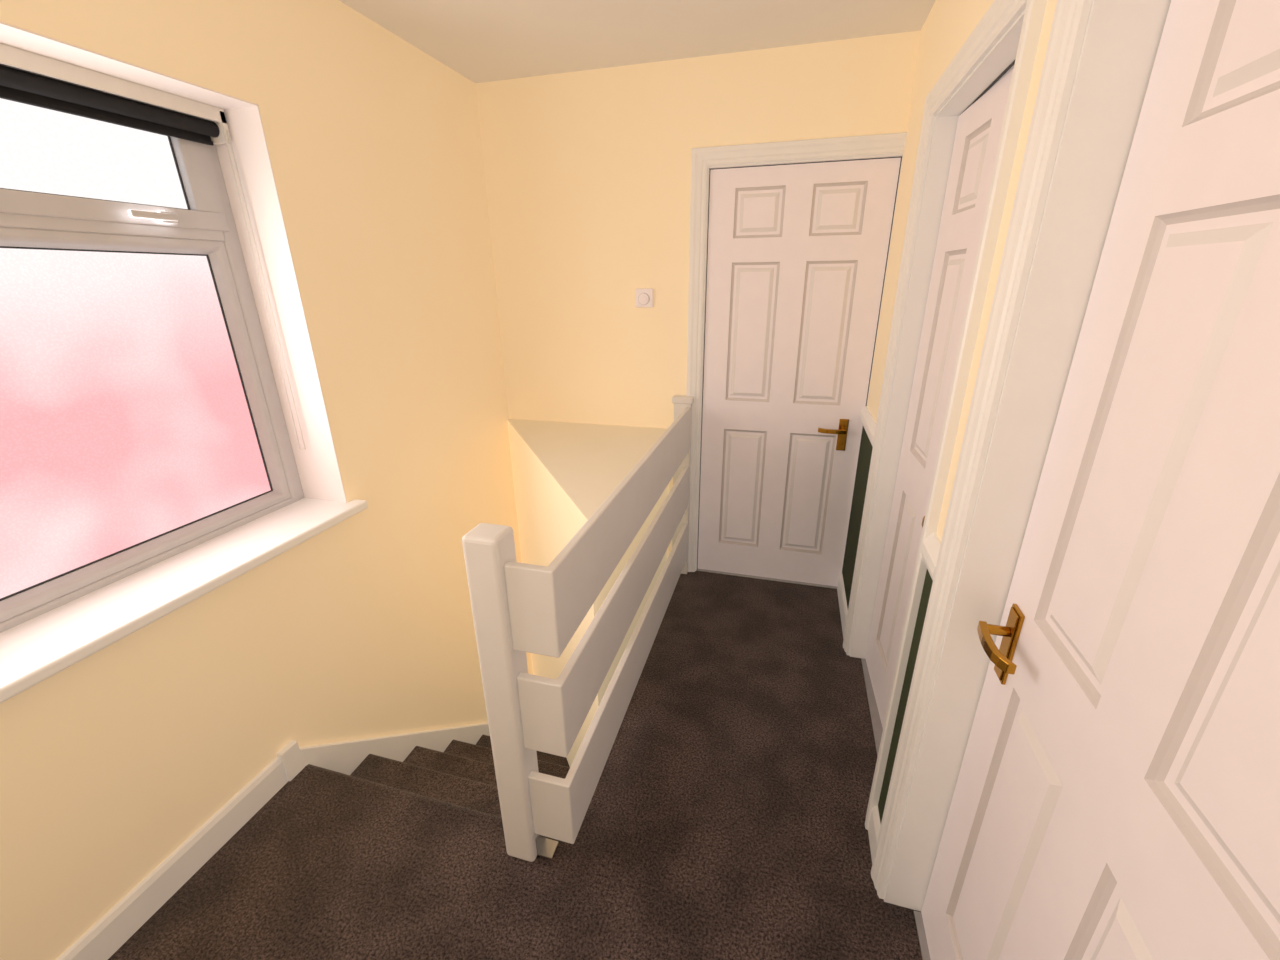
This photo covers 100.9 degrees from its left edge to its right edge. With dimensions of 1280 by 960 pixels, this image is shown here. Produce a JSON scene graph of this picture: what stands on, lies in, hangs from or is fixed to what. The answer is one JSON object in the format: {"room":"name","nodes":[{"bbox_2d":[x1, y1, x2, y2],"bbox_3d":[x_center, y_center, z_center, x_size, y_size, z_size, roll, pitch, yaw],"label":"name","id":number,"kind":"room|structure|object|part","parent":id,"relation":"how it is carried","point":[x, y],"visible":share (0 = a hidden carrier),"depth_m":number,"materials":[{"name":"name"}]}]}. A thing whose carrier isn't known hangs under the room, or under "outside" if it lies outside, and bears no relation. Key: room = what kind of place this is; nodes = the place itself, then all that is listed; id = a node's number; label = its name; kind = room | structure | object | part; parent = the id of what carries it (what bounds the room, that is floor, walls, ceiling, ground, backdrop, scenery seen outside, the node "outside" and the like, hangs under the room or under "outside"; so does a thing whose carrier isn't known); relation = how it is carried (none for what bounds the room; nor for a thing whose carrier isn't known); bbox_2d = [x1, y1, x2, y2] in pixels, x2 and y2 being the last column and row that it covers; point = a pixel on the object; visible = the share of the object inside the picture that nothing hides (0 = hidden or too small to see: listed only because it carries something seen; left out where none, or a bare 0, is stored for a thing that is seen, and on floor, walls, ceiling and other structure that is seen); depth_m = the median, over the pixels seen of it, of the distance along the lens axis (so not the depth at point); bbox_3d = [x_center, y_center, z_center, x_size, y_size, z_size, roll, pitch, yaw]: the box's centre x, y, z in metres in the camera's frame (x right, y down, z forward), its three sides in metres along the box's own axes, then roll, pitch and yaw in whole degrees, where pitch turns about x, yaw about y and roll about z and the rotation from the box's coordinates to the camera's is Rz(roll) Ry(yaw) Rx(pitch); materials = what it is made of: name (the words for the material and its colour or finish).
{"room":"stair landing","nodes":[
{"label":"stair landing","id":0,"kind":"room"},
{"bbox_2d":[0,0,532,959],"bbox_3d":[-1.261,1.241,2.109,0.300,5.690,3.180,5,21,15],"label":"wall","id":1,"kind":"structure","parent":0,"point":[363,628],"depth_m":1.76,"materials":[{"name":"yellow paint"}]},
{"bbox_2d":[0,21,346,632],"bbox_3d":[-1.345,-0.272,1.175,0.244,1.238,1.230,5,21,15],"label":"window","id":2,"kind":"structure","parent":1,"relation":"in","point":[125,418],"depth_m":1.42,"materials":[{"name":"white plastic"}]},
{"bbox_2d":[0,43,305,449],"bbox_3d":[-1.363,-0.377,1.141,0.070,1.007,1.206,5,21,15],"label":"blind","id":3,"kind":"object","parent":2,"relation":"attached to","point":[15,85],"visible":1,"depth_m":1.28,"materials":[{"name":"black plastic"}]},
{"bbox_3d":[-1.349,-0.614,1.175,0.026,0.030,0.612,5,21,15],"label":"handle","id":4,"kind":"part","parent":2,"relation":"part of","materials":[{"name":"plastic"}]},
{"bbox_2d":[56,740,304,959],"bbox_3d":[-1.331,1.151,1.182,0.026,0.119,1.335,5,21,15],"label":"skirt","id":5,"kind":"object","parent":1,"relation":"attached to","point":[105,937],"depth_m":1.44,"materials":[{"name":"white wood"}]},
{"bbox_2d":[0,498,367,703],"bbox_3d":[-1.311,0.297,1.381,0.303,0.032,1.300,5,21,15],"label":"window sill","id":6,"kind":"structure","parent":1,"relation":"attached to","point":[32,651],"depth_m":1.35,"materials":[{"name":"white plastic"}]},
{"bbox_2d":[299,723,489,774],"bbox_3d":[-0.930,1.526,2.827,0.022,1.914,1.585,5,21,15],"label":"trim","id":7,"kind":"structure","parent":1,"relation":"attached to","point":[344,757],"depth_m":2.18,"materials":[{"name":"white wood"}]},
{"bbox_2d":[304,735,569,822],"bbox_3d":[-0.161,1.569,3.980,0.925,2.665,4.055,5,21,15],"label":"stairs","id":8,"kind":"structure","parent":0,"point":[462,777],"depth_m":2.01,"materials":[{"name":"brown carpet"}]},
{"bbox_2d":[108,570,921,959],"bbox_3d":[0.342,1.065,1.920,2.955,0.280,3.720,5,21,15],"label":"floor","id":9,"kind":"structure","parent":0,"point":[725,817],"depth_m":1.53,"materials":[{"name":"brown carpet"}]},
{"bbox_2d":[462,395,693,861],"bbox_3d":[-0.056,0.318,2.072,0.220,1.020,1.704,5,21,15],"label":"balustrade","id":10,"kind":"object","parent":9,"relation":"on","point":[518,609],"visible":1,"depth_m":1.41,"materials":[{"name":"wood"}]},
{"bbox_2d":[507,419,668,766],"bbox_3d":[-0.439,0.840,2.683,0.924,2.020,1.169,5,21,15],"label":"bulkhead","id":11,"kind":"structure","parent":0,"point":[563,472],"depth_m":2.40,"materials":[{"name":"beige paint"}]},
{"bbox_2d":[339,0,935,82],"bbox_3d":[-0.333,-1.289,0.871,2.285,0.100,3.180,5,21,15],"label":"ceiling","id":12,"kind":"structure","parent":0,"point":[482,41],"depth_m":1.90,"materials":[{"name":"paint"}]},
{"bbox_2d":[475,30,920,555],"bbox_3d":[0.248,0.817,3.192,1.985,5.690,0.130,5,21,15],"label":"wall","id":13,"kind":"structure","parent":0,"point":[587,173],"depth_m":2.44,"materials":[{"name":"yellow paint"}]},
{"bbox_2d":[635,288,652,307],"bbox_3d":[0.019,-0.870,2.527,0.086,0.086,0.033,5,21,15],"label":"switch","id":14,"kind":"object","parent":13,"relation":"attached to","point":[644,296],"visible":1,"depth_m":2.52,"materials":[{"name":"plastic"}]},
{"bbox_2d":[686,132,906,571],"bbox_3d":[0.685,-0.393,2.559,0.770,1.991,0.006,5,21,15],"label":"door frame","id":15,"kind":"structure","parent":13,"relation":"attached to","point":[886,157],"depth_m":2.35,"materials":[{"name":"white wood"}]},
{"bbox_2d":[698,158,900,586],"bbox_3d":[0.679,-0.386,2.539,0.762,1.981,0.100,5,21,15],"label":"door","id":16,"kind":"structure","parent":13,"relation":"in","point":[797,253],"depth_m":2.48,"materials":[{"name":"white wood"}]},
{"bbox_3d":[0.916,-0.210,2.516,0.136,0.155,0.065,5,21,15],"label":"handle","id":17,"kind":"part","parent":16,"relation":"part of","materials":[{"name":"gold metal"}]},
{"bbox_2d":[697,569,930,959],"bbox_3d":[0.436,0.940,1.847,0.871,0.005,2.356,5,21,15],"label":"threshold","id":18,"kind":"object","parent":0,"point":[875,717],"depth_m":1.99,"materials":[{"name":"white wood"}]},
{"bbox_2d":[867,0,1056,540],"bbox_3d":[0.701,0.084,1.013,0.130,2.790,3.050,5,21,15],"label":"wall","id":19,"kind":"structure","parent":0,"point":[949,23],"depth_m":1.58,"materials":[{"name":"yellow paint"}]},
{"bbox_2d":[842,427,932,822],"bbox_3d":[0.655,0.614,1.282,0.004,0.800,2.948,5,21,15],"label":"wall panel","id":20,"kind":"structure","parent":19,"relation":"attached to","point":[865,453],"depth_m":1.52,"materials":[{"name":"paint"}]},
{"bbox_2d":[837,406,940,863],"bbox_3d":[0.645,0.624,1.289,0.026,0.985,2.948,5,21,15],"label":"trim","id":21,"kind":"structure","parent":19,"relation":"attached to","point":[930,547],"depth_m":1.52,"materials":[{"name":"white wood"}]},
{"bbox_2d":[865,70,1012,727],"bbox_3d":[0.877,-0.033,1.597,0.105,1.981,0.727,5,21,15],"label":"door","id":22,"kind":"structure","parent":19,"relation":"in","point":[979,127],"depth_m":1.64,"materials":[{"name":"white wood"}]},
{"bbox_2d":[843,0,1046,829],"bbox_3d":[0.854,-0.068,1.589,0.154,2.065,0.882,5,21,15],"label":"trim","id":23,"kind":"structure","parent":19,"relation":"attached to","point":[1009,31],"depth_m":1.51,"materials":[{"name":"white wood"}]},
{"bbox_2d":[963,60,1014,111],"bbox_3d":[0.870,-0.032,1.598,0.006,1.991,0.734,5,21,15],"label":"door frame","id":24,"kind":"structure","parent":19,"relation":"attached to","point":[1013,62],"depth_m":1.31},
{"bbox_2d":[871,0,1170,910],"bbox_3d":[0.580,0.282,0.669,0.154,2.065,0.918,5,21,15],"label":"trim","id":25,"kind":"structure","parent":19,"relation":"attached to","point":[1100,56],"depth_m":0.91,"materials":[{"name":"white wood"}]},
{"bbox_3d":[0.580,0.282,0.669,0.154,2.065,0.918,5,21,15],"label":"architrave","id":26,"kind":"part","parent":25,"relation":"part of","materials":[{"name":"white wood"}]},
{"bbox_2d":[921,0,1279,959],"bbox_3d":[0.600,0.317,0.676,0.100,1.981,0.762,5,21,15],"label":"door","id":27,"kind":"structure","parent":19,"relation":"in","point":[1116,796],"depth_m":0.65,"materials":[{"name":"white wood"}]},
{"bbox_3d":[0.657,0.325,0.964,0.065,0.155,0.136,5,21,15],"label":"handle","id":28,"kind":"part","parent":27,"relation":"part of","materials":[{"name":"gold metal"}]}
]}

